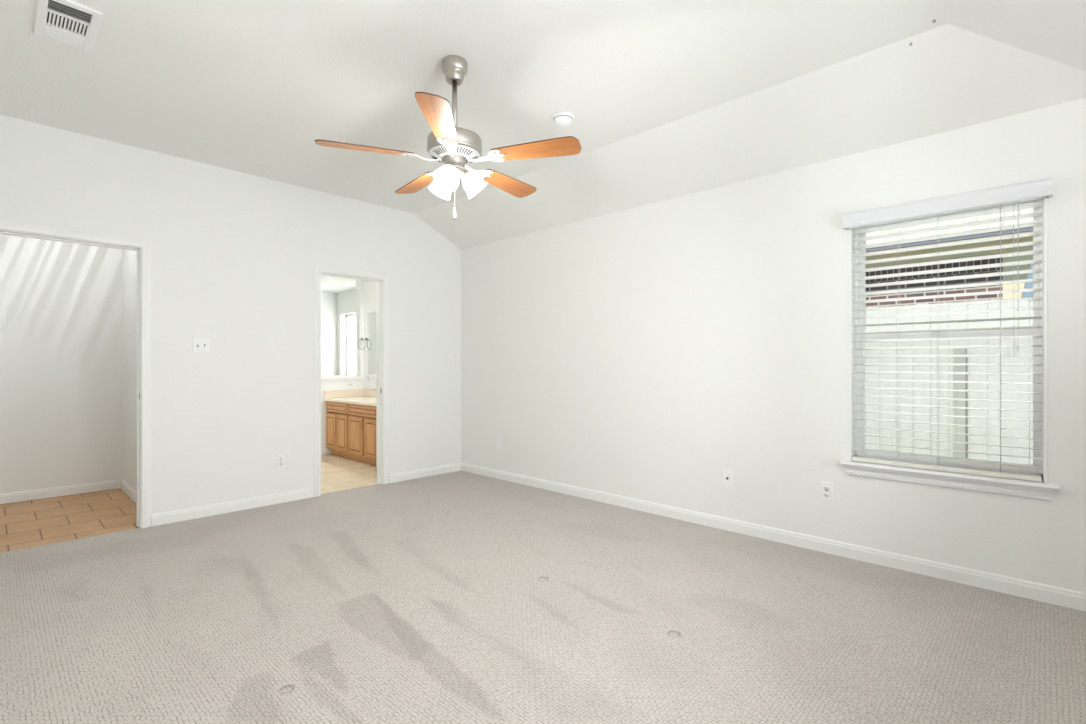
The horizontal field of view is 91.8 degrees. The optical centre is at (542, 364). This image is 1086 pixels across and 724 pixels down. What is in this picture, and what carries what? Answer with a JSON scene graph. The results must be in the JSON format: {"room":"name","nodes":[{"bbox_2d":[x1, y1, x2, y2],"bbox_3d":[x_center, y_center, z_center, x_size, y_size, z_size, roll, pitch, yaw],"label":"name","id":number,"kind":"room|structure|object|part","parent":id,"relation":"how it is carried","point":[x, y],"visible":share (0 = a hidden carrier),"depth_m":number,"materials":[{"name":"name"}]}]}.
{"room":"empty bedroom","nodes":[
{"label":"empty bedroom","id":0,"kind":"room"},
{"bbox_2d":[0,234,121,493],"bbox_3d":[-4.563,-0.120,4.561,0.120,2.600,1.660,0,0,44],"label":"wall","id":1,"kind":"structure","parent":0,"point":[61,302],"depth_m":4.71,"materials":[{"name":"white paint"}]},
{"bbox_2d":[0,479,120,503],"bbox_3d":[-4.514,1.137,4.515,0.014,0.085,1.420,0,0,44],"label":"baseboard","id":2,"kind":"structure","parent":1,"relation":"attached to","point":[5,498],"depth_m":4.70,"materials":[{"name":"white paint"}]},
{"bbox_2d":[122,249,135,490],"bbox_3d":[-3.427,-0.120,4.542,1.550,2.600,0.120,0,0,44],"label":"wall","id":3,"kind":"structure","parent":0,"point":[128,256],"depth_m":4.76,"materials":[{"name":"white paint"}]},
{"bbox_2d":[120,479,135,502],"bbox_3d":[-3.473,1.137,4.494,1.550,0.085,0.014,0,0,44],"label":"baseboard","id":4,"kind":"structure","parent":3,"relation":"attached to","point":[124,486],"depth_m":4.72,"materials":[{"name":"white paint"}]},
{"bbox_2d":[0,115,460,525],"bbox_3d":[-2.333,-0.245,4.479,0.120,2.870,4.260,0,0,44],"label":"wall","id":5,"kind":"structure","parent":0,"point":[234,254],"depth_m":4.27,"materials":[{"name":"white paint"}]},
{"bbox_2d":[0,220,150,527],"bbox_3d":[-3.224,0.139,3.533,0.138,2.082,0.944,0,0,44],"label":"door frame","id":6,"kind":"structure","parent":5,"relation":"in","point":[142,248],"depth_m":3.80,"materials":[{"name":"white paint"}]},
{"bbox_2d":[192,338,209,352],"bbox_3d":[-2.637,-0.147,4.060,0.019,0.115,0.115,0,0,44],"label":"light switch","id":7,"kind":"object","parent":5,"relation":"attached to","point":[199,345],"visible":1,"depth_m":4.06,"materials":[{"name":"white plastic"}]},
{"bbox_2d":[152,487,313,525],"bbox_3d":[-2.447,1.137,4.262,0.014,0.085,1.176,0,0,44],"label":"baseboard","id":8,"kind":"structure","parent":5,"relation":"attached to","point":[243,504],"depth_m":4.20,"materials":[{"name":"white paint"}]},
{"bbox_2d":[276,454,284,468],"bbox_3d":[-2.236,0.827,4.487,0.009,0.115,0.070,0,0,44],"label":"power outlet","id":9,"kind":"object","parent":5,"relation":"attached to","point":[280,459],"visible":1,"depth_m":4.48,"materials":[{"name":"white plastic"}]},
{"bbox_2d":[314,265,388,496],"bbox_3d":[-1.828,0.144,4.997,0.138,2.072,0.734,0,0,44],"label":"door frame","id":10,"kind":"structure","parent":5,"relation":"in","point":[382,280],"depth_m":5.18,"materials":[{"name":"white paint"}]},
{"bbox_2d":[389,463,460,482],"bbox_3d":[-1.220,1.137,5.548,0.014,0.085,0.896,0,0,44],"label":"baseboard","id":11,"kind":"structure","parent":5,"relation":"attached to","point":[426,472],"depth_m":5.51,"materials":[{"name":"white paint"}]},
{"bbox_2d":[321,292,336,375],"bbox_3d":[-4.644,-0.040,8.329,0.120,2.440,3.300,0,0,44],"label":"wall","id":12,"kind":"structure","parent":0,"point":[328,300],"depth_m":9.20,"materials":[{"name":"white paint"}]},
{"bbox_2d":[337,290,355,375],"bbox_3d":[-2.798,-0.040,8.641,2.120,2.440,0.200,0,0,44],"label":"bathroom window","id":13,"kind":"structure","parent":12,"relation":"in","point":[346,301],"depth_m":9.24,"materials":[{"name":"white paint"}]},
{"bbox_2d":[346,313,355,374],"bbox_3d":[-2.929,-0.325,8.808,1.460,1.110,0.060,0,0,44],"label":"window","id":14,"kind":"structure","parent":13,"relation":"attached to","point":[350,318],"depth_m":9.21,"materials":[{"name":"white glass"}]},
{"bbox_3d":[-2.929,-0.325,8.808,1.360,1.010,0.004,0,0,44],"label":"pane","id":15,"kind":"part","parent":14,"relation":"part of","materials":[{"name":"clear glass"}]},
{"bbox_2d":[321,275,355,292],"bbox_3d":[-3.121,-1.320,6.876,4.330,0.120,3.300,0,0,44],"label":"ceiling","id":16,"kind":"structure","parent":0,"point":[330,284],"depth_m":8.29,"materials":[{"name":"white paint"}]},
{"bbox_2d":[321,381,359,454],"bbox_3d":[-3.066,0.688,6.738,0.120,0.985,1.475,0,0,44],"label":"wall","id":17,"kind":"structure","parent":0,"point":[337,385],"depth_m":6.88,"materials":[{"name":"white paint"}]},
{"bbox_2d":[321,375,360,381],"bbox_3d":[-3.073,0.188,6.731,0.170,0.075,1.495,0,0,44],"label":"trim","id":18,"kind":"structure","parent":17,"relation":"attached to","point":[342,377],"depth_m":7.02,"materials":[{"name":"white paint"}]},
{"bbox_2d":[346,382,353,386],"bbox_3d":[-2.611,0.271,7.121,0.009,0.070,0.115,0,0,44],"label":"power outlet","id":19,"kind":"object","parent":17,"relation":"attached to","point":[348,384],"visible":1,"depth_m":7.12,"materials":[{"name":"white plastic"}]},
{"bbox_2d":[356,280,364,388],"bbox_3d":[-2.535,-0.040,7.295,0.120,2.440,0.065,0,0,44],"label":"column","id":20,"kind":"structure","parent":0,"point":[360,284],"depth_m":7.26,"materials":[{"name":"white paint"}]},
{"bbox_2d":[365,281,375,389],"bbox_3d":[-1.738,-0.040,6.704,2.090,2.440,0.180,0,0,44],"label":"wall","id":21,"kind":"structure","parent":0,"point":[370,287],"depth_m":7.16,"materials":[{"name":"white paint"}]},
{"bbox_2d":[364,389,375,396],"bbox_3d":[-1.830,0.390,6.649,1.788,0.100,0.020,0,0,44],"label":"backsplash","id":22,"kind":"structure","parent":21,"relation":"attached to","point":[367,392],"depth_m":7.14,"materials":[{"name":"beige stone"}]},
{"bbox_2d":[365,312,375,388],"bbox_3d":[-1.867,-0.188,6.698,1.610,1.045,0.005,0,0,44],"label":"wall mirror","id":23,"kind":"object","parent":21,"relation":"attached to","point":[370,318],"visible":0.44,"depth_m":7.15,"materials":[{"name":"mirror"}]},
{"bbox_2d":[0,454,1085,723],"bbox_3d":[-1.960,1.270,4.421,9.500,0.180,5.050,0,0,44],"label":"floor","id":24,"kind":"structure","parent":0,"point":[457,597],"depth_m":2.41,"materials":[{"name":"carpet"}]},
{"bbox_2d":[326,401,375,465],"bbox_3d":[-2.010,0.828,6.453,1.778,0.705,0.552,0,0,44],"label":"bathroom vanity","id":25,"kind":"object","parent":24,"relation":"on","point":[350,428],"visible":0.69,"depth_m":6.37,"materials":[{"name":"brown wood"}]},
{"bbox_3d":[-2.734,0.855,6.764,0.155,0.340,0.004,0,0,44],"label":"panel","id":26,"kind":"part","parent":25,"relation":"part of","materials":[{"name":"brown wood"}]},
{"bbox_3d":[-2.727,0.855,6.771,0.255,0.440,0.018,0,0,44],"label":"cabinet door","id":27,"kind":"part","parent":25,"relation":"part of","materials":[{"name":"brown wood"}]},
{"bbox_3d":[-2.620,0.548,6.655,0.498,0.041,0.004,0,0,44],"label":"panel","id":28,"kind":"part","parent":25,"relation":"part of","materials":[{"name":"brown wood"}]},
{"bbox_3d":[-2.613,0.548,6.662,0.570,0.113,0.018,0,0,44],"label":"drawer","id":29,"kind":"part","parent":25,"relation":"part of","materials":[{"name":"brown wood"}]},
{"bbox_3d":[-2.511,0.855,6.552,0.170,0.340,0.004,0,0,44],"label":"panel","id":30,"kind":"part","parent":25,"relation":"part of","materials":[{"name":"brown wood"}]},
{"bbox_3d":[-2.505,0.855,6.559,0.270,0.440,0.018,0,0,44],"label":"cabinet door","id":31,"kind":"part","parent":25,"relation":"part of","materials":[{"name":"brown wood"}]},
{"bbox_2d":[324,389,375,405],"bbox_3d":[-2.017,0.407,6.453,1.788,0.135,0.562,0,0,44],"label":"countertop","id":32,"kind":"structure","parent":25,"relation":"on","point":[367,397],"depth_m":6.93,"materials":[{"name":"beige stone"}]},
{"bbox_3d":[-2.253,0.855,6.305,0.235,0.340,0.004,0,0,44],"label":"panel","id":33,"kind":"part","parent":25,"relation":"part of","materials":[{"name":"brown wood"}]},
{"bbox_3d":[-2.246,0.855,6.312,0.335,0.440,0.018,0,0,44],"label":"cabinet door","id":34,"kind":"part","parent":25,"relation":"part of","materials":[{"name":"brown wood"}]},
{"bbox_3d":[-2.119,0.548,6.191,0.685,0.113,0.018,0,0,44],"label":"drawer","id":35,"kind":"part","parent":25,"relation":"part of","materials":[{"name":"brown wood"}]},
{"bbox_3d":[-2.126,0.548,6.184,0.613,0.041,0.004,0,0,44],"label":"panel","id":36,"kind":"part","parent":25,"relation":"part of","materials":[{"name":"brown wood"}]},
{"bbox_3d":[-1.976,0.855,6.055,0.290,0.440,0.018,0,0,44],"label":"cabinet door","id":37,"kind":"part","parent":25,"relation":"part of","materials":[{"name":"brown wood"}]},
{"bbox_3d":[-1.983,0.855,6.048,0.190,0.340,0.004,0,0,44],"label":"panel","id":38,"kind":"part","parent":25,"relation":"part of","materials":[{"name":"brown wood"}]},
{"bbox_2d":[0,0,1085,249],"bbox_3d":[-0.473,-1.487,2.705,5.260,0.545,4.260,0,0,44],"label":"ceiling","id":39,"kind":"structure","parent":0,"point":[667,99],"depth_m":2.83,"materials":[{"name":"white paint"}]},
{"bbox_2d":[34,0,102,52],"bbox_3d":[-2.169,-1.554,2.398,0.410,0.013,0.205,0,0,44],"label":"ceiling vent","id":40,"kind":"object","parent":39,"relation":"in","point":[67,22],"visible":1,"depth_m":2.39,"materials":[{"name":"white plastic"}]},
{"bbox_2d":[43,8,89,46],"bbox_3d":[-2.206,-1.552,2.433,0.244,0.011,0.148,0,0,44],"label":"grille","id":41,"kind":"object","parent":40,"relation":"attached to","point":[58,26],"depth_m":2.43,"materials":[{"name":"white plastic"}]},
{"bbox_2d":[315,55,581,219],"bbox_3d":[-0.457,-1.155,2.755,1.263,0.811,1.263,0,0,44],"label":"ceiling fan","id":42,"kind":"object","parent":39,"relation":"hanging from","point":[456,147],"visible":1,"depth_m":2.64,"materials":[{"name":"brown wood"}]},
{"bbox_3d":[-0.865,-1.056,2.572,0.457,0.006,0.140,0,12,-19],"label":"blade","id":43,"kind":"part","parent":42,"relation":"part of","materials":[{"name":"brown wood"}]},
{"bbox_3d":[-0.719,-1.056,3.061,0.140,0.006,0.457,-15,9,-36],"label":"blade","id":44,"kind":"part","parent":42,"relation":"part of","materials":[{"name":"brown wood"}]},
{"bbox_3d":[-0.446,-1.056,2.283,0.140,0.006,0.457,12,0,-1],"label":"blade","id":45,"kind":"part","parent":42,"relation":"part of","materials":[{"name":"brown wood"}]},
{"bbox_2d":[428,182,450,199],"bbox_3d":[-0.542,-0.935,2.788,0.128,0.136,0.128,0,0,-5],"label":"shade","id":46,"kind":"object","parent":42,"relation":"attached to","point":[445,195],"depth_m":2.74,"materials":[{"name":"white glass"}]},
{"bbox_2d":[433,164,458,191],"bbox_3d":[-0.469,-0.941,2.608,0.125,0.147,0.137,0,0,44],"label":"shade","id":47,"kind":"object","parent":42,"relation":"attached to","point":[445,177],"depth_m":2.63,"materials":[{"name":"white glass"}]},
{"bbox_3d":[-0.456,-1.070,2.716,0.260,0.027,0.260,0,0,44],"label":"vent plate","id":48,"kind":"part","parent":42,"relation":"part of","materials":[{"name":"silver metal"}]},
{"bbox_2d":[461,170,486,198],"bbox_3d":[-0.354,-0.941,2.745,0.124,0.147,0.140,0,0,44],"label":"shade","id":49,"kind":"object","parent":42,"relation":"attached to","point":[472,184],"depth_m":2.71,"materials":[{"name":"white glass"}]},
{"bbox_3d":[-0.210,-1.056,3.072,0.140,0.006,0.457,-14,-8,34],"label":"blade","id":50,"kind":"part","parent":42,"relation":"part of","materials":[{"name":"brown wood"}]},
{"bbox_3d":[-0.041,-1.056,2.592,0.457,0.006,0.140,0,-12,17],"label":"blade","id":51,"kind":"part","parent":42,"relation":"part of","materials":[{"name":"brown wood"}]},
{"bbox_2d":[551,112,574,126],"bbox_3d":[0.126,-1.532,3.316,0.146,0.056,0.146,0,0,44],"label":"smoke detector","id":52,"kind":"object","parent":39,"relation":"attached to","point":[562,119],"visible":1,"depth_m":3.28,"materials":[{"name":"white plastic"}]},
{"bbox_2d":[461,98,1085,592],"bbox_3d":[0.985,-0.125,4.161,5.120,2.630,0.140,0,0,44],"label":"wall","id":53,"kind":"structure","parent":0,"point":[651,352],"depth_m":3.61,"materials":[{"name":"white paint"}]},
{"bbox_2d":[723,470,731,486],"bbox_3d":[1.310,0.810,3.741,0.070,0.115,0.018,0,0,44],"label":"cable jack","id":54,"kind":"object","parent":53,"relation":"attached to","point":[727,474],"visible":1,"depth_m":3.74,"materials":[{"name":"white plastic"}]},
{"bbox_2d":[461,463,1085,611],"bbox_3d":[0.888,1.137,4.146,5.000,0.085,0.014,0,0,44],"label":"baseboard","id":55,"kind":"structure","parent":53,"relation":"attached to","point":[1054,595],"depth_m":3.26,"materials":[{"name":"white paint"}]},
{"bbox_2d":[821,481,832,500],"bbox_3d":[1.780,0.796,3.299,0.070,0.115,0.009,0,0,44],"label":"power outlet","id":56,"kind":"object","parent":53,"relation":"attached to","point":[826,487],"visible":1,"depth_m":3.30,"materials":[{"name":"white plastic"}]},
{"bbox_2d":[849,196,1046,482],"bbox_3d":[2.210,-0.157,2.938,0.876,1.490,0.070,0,0,44],"label":"trim","id":57,"kind":"structure","parent":53,"relation":"attached to","point":[851,234],"depth_m":3.21,"materials":[{"name":"white paint"}]},
{"bbox_2d":[854,197,1043,479],"bbox_3d":[2.256,-0.156,2.986,0.872,1.492,0.075,0,0,44],"label":"window","id":58,"kind":"structure","parent":53,"relation":"in","point":[1036,331],"depth_m":2.90,"materials":[{"name":"white plastic"}]},
{"bbox_2d":[842,176,1052,481],"bbox_3d":[2.174,-0.161,2.901,0.914,1.494,0.127,0,0,44],"label":"window blind","id":59,"kind":"object","parent":58,"relation":"attached to","point":[1032,190],"visible":1,"depth_m":2.87,"materials":[{"name":"white paint"}]},
{"bbox_3d":[1.879,-0.465,3.171,0.002,0.750,0.004,0,0,44],"label":"tilt cord","id":60,"kind":"part","parent":59,"relation":"part of","materials":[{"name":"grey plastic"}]},
{"bbox_3d":[2.199,-0.135,2.926,0.002,1.410,0.056,0,0,44],"label":"ladder cord","id":61,"kind":"part","parent":59,"relation":"part of","materials":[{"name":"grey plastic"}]},
{"bbox_3d":[2.199,0.574,2.926,0.836,0.024,0.054,0,0,44],"label":"rail","id":62,"kind":"part","parent":59,"relation":"part of","materials":[{"name":"white"}]},
{"bbox_3d":[2.388,-0.135,2.745,0.002,1.410,0.056,0,0,44],"label":"ladder cord","id":63,"kind":"part","parent":59,"relation":"part of","materials":[{"name":"white fabric"}]},
{"bbox_3d":[2.400,-0.455,2.670,0.021,0.770,0.004,0,0,44],"label":"lift cord","id":64,"kind":"part","parent":59,"relation":"part of","materials":[{"name":"white fabric"}]},
{"bbox_3d":[2.249,0.186,2.978,0.816,0.739,0.026,0,0,44],"label":"sash","id":65,"kind":"part","parent":58,"relation":"part of","materials":[{"name":"white plastic"}]},
{"bbox_3d":[2.270,-0.510,3.000,0.816,0.727,0.026,0,0,44],"label":"sash","id":66,"kind":"part","parent":58,"relation":"part of","materials":[{"name":"white plastic"}]},
{"bbox_2d":[839,460,1059,499],"bbox_3d":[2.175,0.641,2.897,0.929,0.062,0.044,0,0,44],"label":"trim","id":67,"kind":"structure","parent":53,"relation":"attached to","point":[998,488],"depth_m":2.84,"materials":[{"name":"white paint"}]},
{"label":"outside","id":68,"kind":"structure","parent":0,"visible":0},
{"bbox_2d":[1029,387,1029,464],"bbox_3d":[12.940,1.455,20.397,60.000,0.150,39.860,0,0,44],"label":"ground","id":69,"kind":"structure","parent":68,"point":[1029,387],"depth_m":11.71,"materials":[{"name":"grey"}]},
{"bbox_2d":[865,298,1032,464],"bbox_3d":[3.692,0.402,4.912,5.200,1.966,0.146,0,0,44],"label":"wooden fence","id":70,"kind":"object","parent":69,"relation":"on","point":[1010,341],"visible":0.23,"depth_m":4.87,"materials":[{"name":"white wood"}]},
{"bbox_3d":[3.788,0.615,4.781,0.090,1.530,0.088,0,0,44],"label":"post","id":71,"kind":"part","parent":70,"relation":"part of","materials":[{"name":"white wood"}]},
{"bbox_2d":[866,208,1032,310],"bbox_3d":[1.459,-1.370,13.667,16.680,5.500,4.450,0,0,44],"label":"house","id":72,"kind":"structure","parent":69,"relation":"on","point":[1030,210],"depth_m":7.18,"materials":[{"name":"brick"}]}
]}

